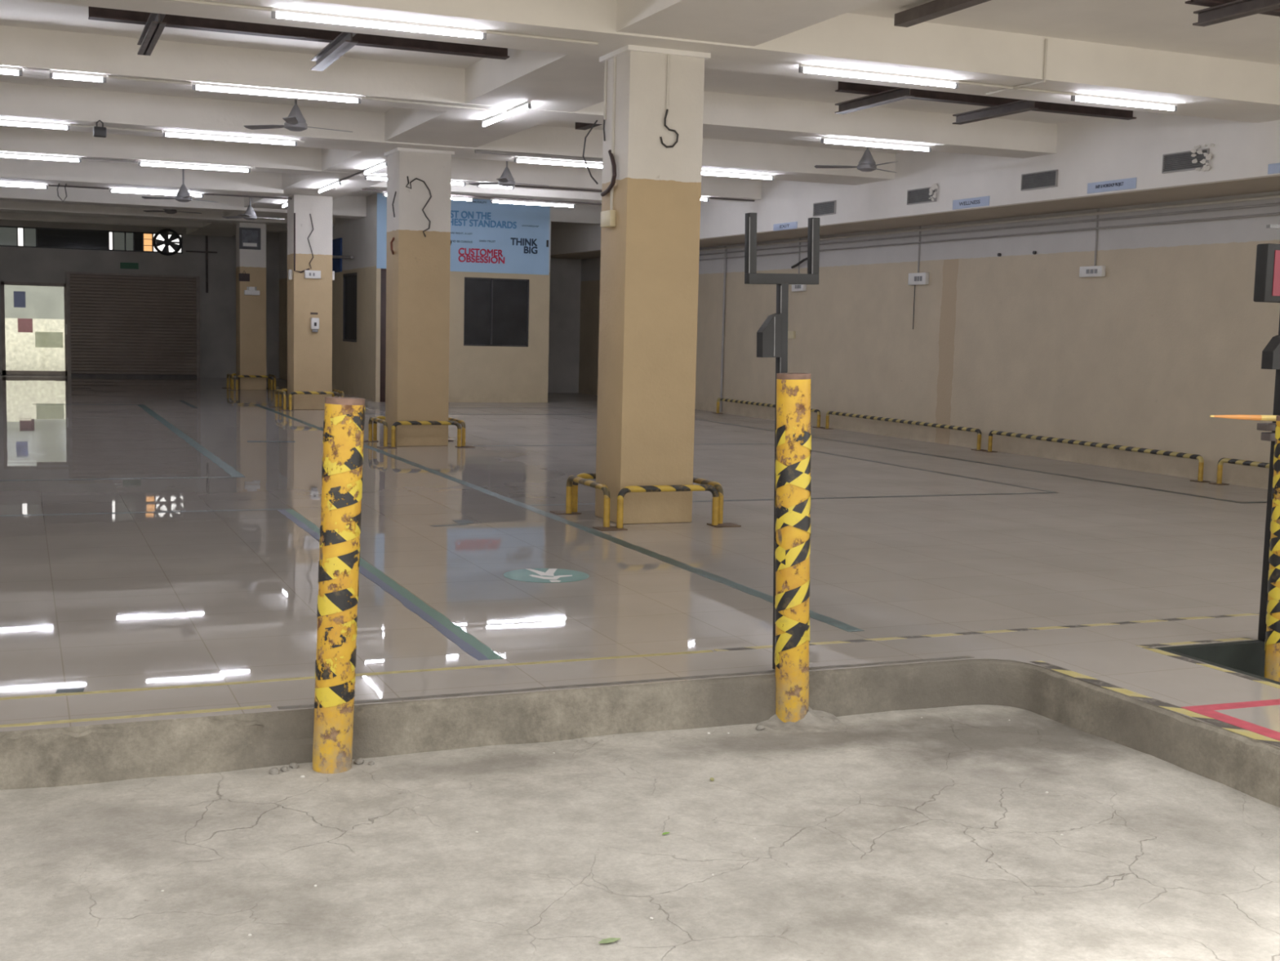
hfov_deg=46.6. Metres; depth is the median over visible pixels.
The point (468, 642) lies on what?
floor marking line
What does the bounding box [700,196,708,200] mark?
tube light
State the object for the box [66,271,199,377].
door
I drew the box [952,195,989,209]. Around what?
sign board
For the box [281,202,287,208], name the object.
tube light
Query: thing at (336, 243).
sheet
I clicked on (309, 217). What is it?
pillar
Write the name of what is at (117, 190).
tube light
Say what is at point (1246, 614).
tape
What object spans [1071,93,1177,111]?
tube light
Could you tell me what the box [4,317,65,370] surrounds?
wall
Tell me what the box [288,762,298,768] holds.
stone
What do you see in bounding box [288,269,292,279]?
socket
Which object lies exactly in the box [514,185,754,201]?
conduit pipe
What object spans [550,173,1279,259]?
trim
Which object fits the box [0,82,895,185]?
ceiling beam
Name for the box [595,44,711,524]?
pillar
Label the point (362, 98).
conduit pipe
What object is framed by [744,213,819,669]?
post
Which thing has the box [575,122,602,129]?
steel beam
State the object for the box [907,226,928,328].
switch box
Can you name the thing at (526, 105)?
tube light
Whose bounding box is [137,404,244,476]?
tape
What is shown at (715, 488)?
guard
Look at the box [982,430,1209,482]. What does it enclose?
guard rail
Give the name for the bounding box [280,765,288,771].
stone
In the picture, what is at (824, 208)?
air vent
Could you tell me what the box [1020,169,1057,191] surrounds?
air vent
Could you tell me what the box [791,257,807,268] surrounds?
loose cable
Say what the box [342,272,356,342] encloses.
window
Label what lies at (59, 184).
loose cable
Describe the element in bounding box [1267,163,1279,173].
sign board
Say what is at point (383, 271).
door
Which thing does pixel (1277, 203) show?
conduit pipe
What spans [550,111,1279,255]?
wall
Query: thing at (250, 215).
ceiling fan
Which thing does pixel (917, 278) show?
rocker switch
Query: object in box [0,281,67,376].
door
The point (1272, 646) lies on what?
bollard
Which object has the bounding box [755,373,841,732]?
bollard
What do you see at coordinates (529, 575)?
floor marker
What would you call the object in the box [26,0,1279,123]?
ceiling beam
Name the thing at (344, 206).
ceiling beam
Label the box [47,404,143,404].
tape
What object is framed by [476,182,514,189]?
tube light
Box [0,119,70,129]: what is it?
tube light
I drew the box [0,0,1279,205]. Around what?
ceiling
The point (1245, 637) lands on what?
tape
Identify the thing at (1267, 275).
barrier post
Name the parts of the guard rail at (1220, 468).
plate, leg, rail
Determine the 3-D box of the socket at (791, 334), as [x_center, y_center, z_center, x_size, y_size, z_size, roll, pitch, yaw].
[2.471,-2.375,24.205,0.050,0.120,0.180,-1,6,-23]
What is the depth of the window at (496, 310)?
28.30 m
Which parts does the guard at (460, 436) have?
leg, leg, rail, rail, leg, plate, leg, rail, rail, leg, leg, plate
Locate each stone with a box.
[268,767,279,774]
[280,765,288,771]
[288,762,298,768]
[354,757,364,764]
[368,760,374,764]
[755,724,764,729]
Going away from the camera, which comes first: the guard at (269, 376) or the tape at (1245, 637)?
the tape at (1245, 637)
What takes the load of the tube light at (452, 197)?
attached to the conduit pipe at (364, 189)
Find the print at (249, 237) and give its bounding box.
[241,230,257,247]
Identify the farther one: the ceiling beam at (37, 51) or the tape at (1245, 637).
the ceiling beam at (37, 51)
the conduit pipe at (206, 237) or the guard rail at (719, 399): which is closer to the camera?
the guard rail at (719, 399)
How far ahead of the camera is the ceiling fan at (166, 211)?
28.56 m
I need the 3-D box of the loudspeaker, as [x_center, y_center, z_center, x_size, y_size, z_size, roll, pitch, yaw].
[-5.683,-3.704,15.626,0.130,0.177,0.100,-1,6,-23]
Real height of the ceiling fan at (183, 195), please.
0.675 m
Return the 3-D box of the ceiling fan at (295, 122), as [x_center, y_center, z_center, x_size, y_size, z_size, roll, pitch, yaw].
[-3.392,-3.757,14.987,1.063,0.455,1.071,-1,6,-23]
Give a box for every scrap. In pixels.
[55,688,84,693]
[247,440,295,442]
[431,523,468,526]
[453,519,473,523]
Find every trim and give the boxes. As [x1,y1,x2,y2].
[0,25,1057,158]
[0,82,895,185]
[0,125,761,201]
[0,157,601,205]
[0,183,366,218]
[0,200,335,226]
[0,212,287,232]
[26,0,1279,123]
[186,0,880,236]
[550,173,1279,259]
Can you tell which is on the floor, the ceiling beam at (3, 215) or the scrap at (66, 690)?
the scrap at (66, 690)
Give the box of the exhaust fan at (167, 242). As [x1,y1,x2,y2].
[151,228,182,255]
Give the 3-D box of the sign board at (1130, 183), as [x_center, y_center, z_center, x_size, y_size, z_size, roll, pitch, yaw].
[4.945,-3.092,15.586,0.015,0.110,0.750,-1,6,-23]
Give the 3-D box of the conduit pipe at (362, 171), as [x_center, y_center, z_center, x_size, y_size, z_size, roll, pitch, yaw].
[-4.026,-4.256,20.760,0.028,0.028,1.660,-1,6,-23]
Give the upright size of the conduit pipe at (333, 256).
0.180 m
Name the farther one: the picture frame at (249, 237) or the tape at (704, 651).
the picture frame at (249, 237)
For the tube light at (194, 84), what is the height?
0.064 m
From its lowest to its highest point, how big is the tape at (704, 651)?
0.001 m
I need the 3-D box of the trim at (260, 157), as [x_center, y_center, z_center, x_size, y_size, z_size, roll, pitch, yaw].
[-6.138,-4.392,19.882,17.120,0.325,0.600,-1,6,-23]
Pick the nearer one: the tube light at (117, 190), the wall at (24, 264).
the tube light at (117, 190)
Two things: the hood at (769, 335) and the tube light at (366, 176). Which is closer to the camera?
the hood at (769, 335)
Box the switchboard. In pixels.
[304,270,320,278]
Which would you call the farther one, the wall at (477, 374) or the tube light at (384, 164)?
the wall at (477, 374)
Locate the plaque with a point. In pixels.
(245, 277)
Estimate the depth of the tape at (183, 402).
25.22 m
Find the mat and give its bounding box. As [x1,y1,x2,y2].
[1154,640,1279,684]
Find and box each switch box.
[791,237,806,291]
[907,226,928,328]
[1079,208,1106,277]
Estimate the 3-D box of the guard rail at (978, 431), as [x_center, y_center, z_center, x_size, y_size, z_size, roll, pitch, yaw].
[3.649,-0.734,21.100,0.140,0.281,4.080,-1,6,-23]
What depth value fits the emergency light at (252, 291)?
30.83 m
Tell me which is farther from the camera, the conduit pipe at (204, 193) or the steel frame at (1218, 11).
the conduit pipe at (204, 193)
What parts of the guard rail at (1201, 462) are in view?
leg, rail, plate, leg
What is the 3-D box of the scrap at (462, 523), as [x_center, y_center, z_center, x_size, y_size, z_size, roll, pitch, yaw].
[-1.387,0.325,10.823,0.280,0.001,0.060,-2,7,-33]
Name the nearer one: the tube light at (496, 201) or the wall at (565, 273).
the tube light at (496, 201)
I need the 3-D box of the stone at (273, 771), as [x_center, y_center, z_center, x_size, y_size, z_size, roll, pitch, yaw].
[-1.340,1.065,5.445,0.039,0.028,0.050,1,6,-6]
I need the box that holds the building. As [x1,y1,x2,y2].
[4,284,64,319]
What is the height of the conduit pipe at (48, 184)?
0.026 m
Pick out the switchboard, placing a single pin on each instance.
(308, 273)
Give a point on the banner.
(486, 237)
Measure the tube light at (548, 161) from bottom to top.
0.064 m
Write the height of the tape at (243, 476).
0.001 m
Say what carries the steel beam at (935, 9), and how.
attached to the ceiling
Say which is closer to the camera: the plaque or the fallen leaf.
the fallen leaf
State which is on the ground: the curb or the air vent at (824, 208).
the curb
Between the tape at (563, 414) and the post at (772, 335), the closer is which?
the post at (772, 335)
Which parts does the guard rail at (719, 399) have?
leg, rail, leg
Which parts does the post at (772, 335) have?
fork arm, post, fork arm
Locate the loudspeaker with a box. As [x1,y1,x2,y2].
[93,120,106,137]
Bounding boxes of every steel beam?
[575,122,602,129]
[893,0,991,27]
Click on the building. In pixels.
(42, 302)
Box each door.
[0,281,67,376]
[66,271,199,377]
[379,268,386,401]
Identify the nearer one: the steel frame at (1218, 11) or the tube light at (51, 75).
the steel frame at (1218, 11)
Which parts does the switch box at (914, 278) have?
hanging cord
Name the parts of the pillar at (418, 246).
head moulding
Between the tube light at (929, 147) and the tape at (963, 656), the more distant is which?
the tube light at (929, 147)
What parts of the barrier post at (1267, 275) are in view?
boom arm, post, display panel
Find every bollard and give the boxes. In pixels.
[312,396,364,773]
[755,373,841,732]
[1264,415,1279,681]
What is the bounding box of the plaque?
[239,271,249,281]
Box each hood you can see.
[756,313,781,357]
[1261,334,1279,369]
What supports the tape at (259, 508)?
on the floor
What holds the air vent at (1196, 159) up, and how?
in the wall at (1092, 149)
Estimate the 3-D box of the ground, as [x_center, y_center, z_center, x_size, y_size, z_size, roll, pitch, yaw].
[4.650,2.891,-11.026,80.000,0.021,35.600,-1,6,-23]
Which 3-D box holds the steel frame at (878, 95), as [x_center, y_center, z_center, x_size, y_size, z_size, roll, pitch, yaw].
[3.364,-3.643,14.383,3.400,0.228,1.250,-1,6,-23]
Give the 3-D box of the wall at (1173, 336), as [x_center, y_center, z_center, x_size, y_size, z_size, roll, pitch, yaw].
[2.219,-2.425,25.184,0.240,3.250,34.000,-1,6,-23]
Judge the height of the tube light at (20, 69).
0.064 m
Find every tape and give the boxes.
[0,475,245,480]
[0,508,290,516]
[0,649,712,699]
[0,704,271,727]
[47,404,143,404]
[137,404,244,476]
[180,400,197,408]
[253,404,864,631]
[276,655,974,709]
[381,407,517,408]
[528,492,1057,506]
[563,413,597,414]
[694,417,1239,502]
[713,613,1259,651]
[773,444,1054,492]
[1029,660,1279,746]
[1135,636,1252,647]
[1142,646,1279,688]
[1181,698,1279,740]
[1235,501,1266,503]
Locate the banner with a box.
[376,193,550,275]
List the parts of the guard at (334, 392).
leg, leg, rail, leg, leg, rail, rail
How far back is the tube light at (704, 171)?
19.06 m
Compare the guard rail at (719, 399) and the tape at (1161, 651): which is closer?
the tape at (1161, 651)
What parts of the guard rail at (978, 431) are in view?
leg, rail, leg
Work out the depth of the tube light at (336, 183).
22.19 m
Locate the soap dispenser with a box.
[310,317,319,332]
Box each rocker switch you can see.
[914,275,922,281]
[1085,269,1097,273]
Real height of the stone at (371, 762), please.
0.017 m
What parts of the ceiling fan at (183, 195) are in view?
blade, down rod, motor, blade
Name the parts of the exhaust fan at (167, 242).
blade, blade, blade, blade, blade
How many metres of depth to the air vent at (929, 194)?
18.81 m
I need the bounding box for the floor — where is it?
[0,375,1279,749]
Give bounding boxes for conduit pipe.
[48,184,109,189]
[71,124,161,133]
[81,157,137,162]
[108,75,191,84]
[164,0,271,11]
[186,250,217,253]
[204,193,292,199]
[205,235,208,293]
[332,255,353,258]
[339,169,364,182]
[360,97,506,112]
[361,188,601,204]
[475,149,602,162]
[486,30,598,44]
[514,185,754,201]
[698,212,1279,260]
[699,195,1279,251]
[699,202,1279,255]
[720,246,726,411]
[958,80,1073,95]
[985,39,1048,95]
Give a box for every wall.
[0,219,279,377]
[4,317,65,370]
[279,194,375,400]
[373,192,601,402]
[547,257,581,392]
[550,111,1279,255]
[578,191,1279,488]
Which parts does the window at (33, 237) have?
pane, pane, pane, pane, pane, pane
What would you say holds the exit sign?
attached to the wall at (24, 264)
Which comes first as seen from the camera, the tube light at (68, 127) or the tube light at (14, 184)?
the tube light at (68, 127)
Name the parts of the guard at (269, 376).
leg, rail, leg, leg, rail, leg, rail, leg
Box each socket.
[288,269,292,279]
[332,271,334,280]
[787,330,795,338]
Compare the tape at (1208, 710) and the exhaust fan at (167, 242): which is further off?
the exhaust fan at (167, 242)
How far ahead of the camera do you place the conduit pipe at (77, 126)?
16.10 m
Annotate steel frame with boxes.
[88,6,509,71]
[834,81,1136,124]
[1185,0,1279,26]
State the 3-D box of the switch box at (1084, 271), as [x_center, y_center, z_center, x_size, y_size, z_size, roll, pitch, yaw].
[5.305,-2.778,17.369,0.068,0.790,0.400,-1,6,-23]
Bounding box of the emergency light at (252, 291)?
[244,286,259,295]
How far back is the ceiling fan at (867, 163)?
17.55 m
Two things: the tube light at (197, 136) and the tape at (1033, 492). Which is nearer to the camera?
the tape at (1033, 492)
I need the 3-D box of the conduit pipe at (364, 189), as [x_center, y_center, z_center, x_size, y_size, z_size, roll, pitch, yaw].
[-1.647,-4.512,23.919,5.721,0.026,0.026,-1,6,-23]
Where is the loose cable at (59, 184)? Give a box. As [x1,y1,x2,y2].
[57,183,66,201]
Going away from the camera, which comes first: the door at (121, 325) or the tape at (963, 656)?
the tape at (963, 656)
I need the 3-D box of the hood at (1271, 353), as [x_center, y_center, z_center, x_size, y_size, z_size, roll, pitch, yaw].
[3.062,-0.619,7.165,0.088,0.165,0.070,-1,6,-23]
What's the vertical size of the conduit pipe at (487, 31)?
0.022 m
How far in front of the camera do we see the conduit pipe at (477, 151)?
17.57 m
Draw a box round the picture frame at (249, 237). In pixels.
[239,226,260,249]
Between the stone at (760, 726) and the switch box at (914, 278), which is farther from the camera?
the switch box at (914, 278)
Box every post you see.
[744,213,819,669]
[1209,224,1279,640]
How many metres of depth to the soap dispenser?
24.36 m
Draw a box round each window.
[0,226,182,253]
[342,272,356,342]
[463,276,528,346]
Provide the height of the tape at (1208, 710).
0.001 m
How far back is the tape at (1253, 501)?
13.73 m
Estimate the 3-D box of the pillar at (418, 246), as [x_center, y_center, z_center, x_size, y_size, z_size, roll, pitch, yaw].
[-2.687,-2.186,17.906,0.741,3.505,0.690,-1,6,-23]
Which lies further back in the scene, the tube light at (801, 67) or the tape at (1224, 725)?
the tube light at (801, 67)
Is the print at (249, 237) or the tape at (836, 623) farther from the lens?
the print at (249, 237)
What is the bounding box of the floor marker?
[503,568,589,582]
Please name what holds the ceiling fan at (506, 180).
hanging from the ceiling
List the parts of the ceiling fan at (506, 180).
blade, blade, motor, blade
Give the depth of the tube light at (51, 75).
12.57 m
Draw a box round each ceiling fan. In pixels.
[142,168,217,202]
[143,208,201,213]
[222,197,284,220]
[243,99,352,132]
[468,160,548,186]
[814,146,897,173]
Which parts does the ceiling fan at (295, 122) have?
blade, blade, motor, blade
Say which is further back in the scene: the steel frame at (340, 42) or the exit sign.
the exit sign
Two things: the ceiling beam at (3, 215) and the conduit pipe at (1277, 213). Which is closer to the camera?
the conduit pipe at (1277, 213)
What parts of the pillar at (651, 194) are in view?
head moulding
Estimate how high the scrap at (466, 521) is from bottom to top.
0.001 m
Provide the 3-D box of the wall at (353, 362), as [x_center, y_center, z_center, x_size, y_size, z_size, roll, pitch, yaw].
[-6.968,-3.943,32.582,0.110,3.830,11.050,-1,6,-23]
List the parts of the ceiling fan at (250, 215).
blade, blade, motor, blade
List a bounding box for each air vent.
[813,200,836,216]
[906,183,938,204]
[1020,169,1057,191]
[1161,142,1213,173]
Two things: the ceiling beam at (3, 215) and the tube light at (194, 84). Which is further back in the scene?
the ceiling beam at (3, 215)
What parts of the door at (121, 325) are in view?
guide rail, head rail, guide rail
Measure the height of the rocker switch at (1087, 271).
0.050 m
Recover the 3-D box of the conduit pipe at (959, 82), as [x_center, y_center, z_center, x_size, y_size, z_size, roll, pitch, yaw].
[3.059,-3.190,12.082,1.150,0.022,0.022,-1,6,-23]
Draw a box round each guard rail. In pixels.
[715,397,824,427]
[821,410,986,450]
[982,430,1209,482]
[1208,457,1269,484]
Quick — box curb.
[0,659,1279,807]
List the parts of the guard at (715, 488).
plate, leg, leg, rail, rail, leg, plate, leg, rail, rail, leg, leg, plate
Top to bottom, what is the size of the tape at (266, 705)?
0.001 m
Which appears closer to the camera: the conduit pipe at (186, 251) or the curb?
the curb
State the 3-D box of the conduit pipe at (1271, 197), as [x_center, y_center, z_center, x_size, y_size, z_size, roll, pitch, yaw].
[4.368,-3.359,19.549,0.034,0.034,21.200,-1,6,-23]
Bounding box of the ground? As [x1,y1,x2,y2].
[0,704,1279,960]
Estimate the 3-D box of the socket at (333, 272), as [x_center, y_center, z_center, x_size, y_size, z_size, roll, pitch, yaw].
[-5.102,-3.392,24.624,0.050,0.150,0.140,-1,6,-23]
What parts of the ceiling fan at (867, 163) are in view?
blade, motor, blade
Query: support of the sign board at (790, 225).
attached to the wall at (1092, 149)
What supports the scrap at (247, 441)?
on the floor
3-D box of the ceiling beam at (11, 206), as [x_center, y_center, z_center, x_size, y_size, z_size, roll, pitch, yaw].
[-12.311,-5.432,28.896,12.700,0.375,1.000,-1,6,-23]
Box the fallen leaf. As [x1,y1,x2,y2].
[598,937,620,942]
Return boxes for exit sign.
[120,262,138,269]
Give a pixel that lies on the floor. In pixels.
(91, 602)
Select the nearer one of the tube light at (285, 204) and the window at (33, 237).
the tube light at (285, 204)
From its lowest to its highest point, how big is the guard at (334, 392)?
0.314 m
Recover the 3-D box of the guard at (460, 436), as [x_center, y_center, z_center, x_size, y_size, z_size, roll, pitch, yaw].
[-2.720,-0.600,18.070,1.150,0.314,1.150,-1,6,-23]
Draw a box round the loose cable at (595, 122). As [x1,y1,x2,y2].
[582,120,598,184]
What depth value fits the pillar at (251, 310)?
30.97 m
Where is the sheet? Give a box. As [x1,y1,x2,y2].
[332,237,342,272]
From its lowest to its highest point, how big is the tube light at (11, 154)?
0.064 m
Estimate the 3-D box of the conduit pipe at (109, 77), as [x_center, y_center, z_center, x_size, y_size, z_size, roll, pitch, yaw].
[-4.231,-3.454,12.829,0.680,0.022,0.022,-1,6,-23]
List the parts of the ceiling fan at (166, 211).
blade, motor, blade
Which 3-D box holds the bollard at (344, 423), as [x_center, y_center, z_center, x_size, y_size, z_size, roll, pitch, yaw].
[-1.109,0.385,5.464,0.186,1.382,0.147,-1,6,-23]
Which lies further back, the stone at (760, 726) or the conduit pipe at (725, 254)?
the conduit pipe at (725, 254)
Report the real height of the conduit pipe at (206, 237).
1.400 m
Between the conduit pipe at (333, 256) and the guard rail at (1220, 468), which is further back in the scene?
the conduit pipe at (333, 256)
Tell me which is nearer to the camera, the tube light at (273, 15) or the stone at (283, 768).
the stone at (283, 768)
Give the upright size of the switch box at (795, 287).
0.855 m
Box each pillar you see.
[235,222,266,390]
[287,194,333,409]
[383,147,454,446]
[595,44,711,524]
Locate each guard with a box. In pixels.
[222,373,275,390]
[270,388,344,410]
[363,415,475,448]
[549,472,741,531]
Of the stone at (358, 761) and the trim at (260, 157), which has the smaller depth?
the stone at (358, 761)
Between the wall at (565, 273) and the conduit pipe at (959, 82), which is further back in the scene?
the wall at (565, 273)
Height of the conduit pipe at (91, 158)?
0.022 m
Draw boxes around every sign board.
[773,221,797,231]
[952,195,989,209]
[1087,177,1136,193]
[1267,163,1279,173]
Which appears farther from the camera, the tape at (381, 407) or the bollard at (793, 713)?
the tape at (381, 407)
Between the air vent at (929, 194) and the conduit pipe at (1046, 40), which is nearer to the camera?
the conduit pipe at (1046, 40)
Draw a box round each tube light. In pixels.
[0,66,22,75]
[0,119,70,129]
[0,151,81,162]
[0,182,47,188]
[48,70,106,83]
[109,187,203,197]
[138,160,250,172]
[162,130,297,146]
[192,82,360,103]
[271,7,486,39]
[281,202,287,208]
[318,180,341,193]
[364,160,386,174]
[364,174,465,186]
[382,191,473,201]
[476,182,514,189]
[481,101,531,127]
[490,198,575,207]
[513,156,602,168]
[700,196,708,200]
[701,169,773,180]
[798,63,958,88]
[821,136,931,151]
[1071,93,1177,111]

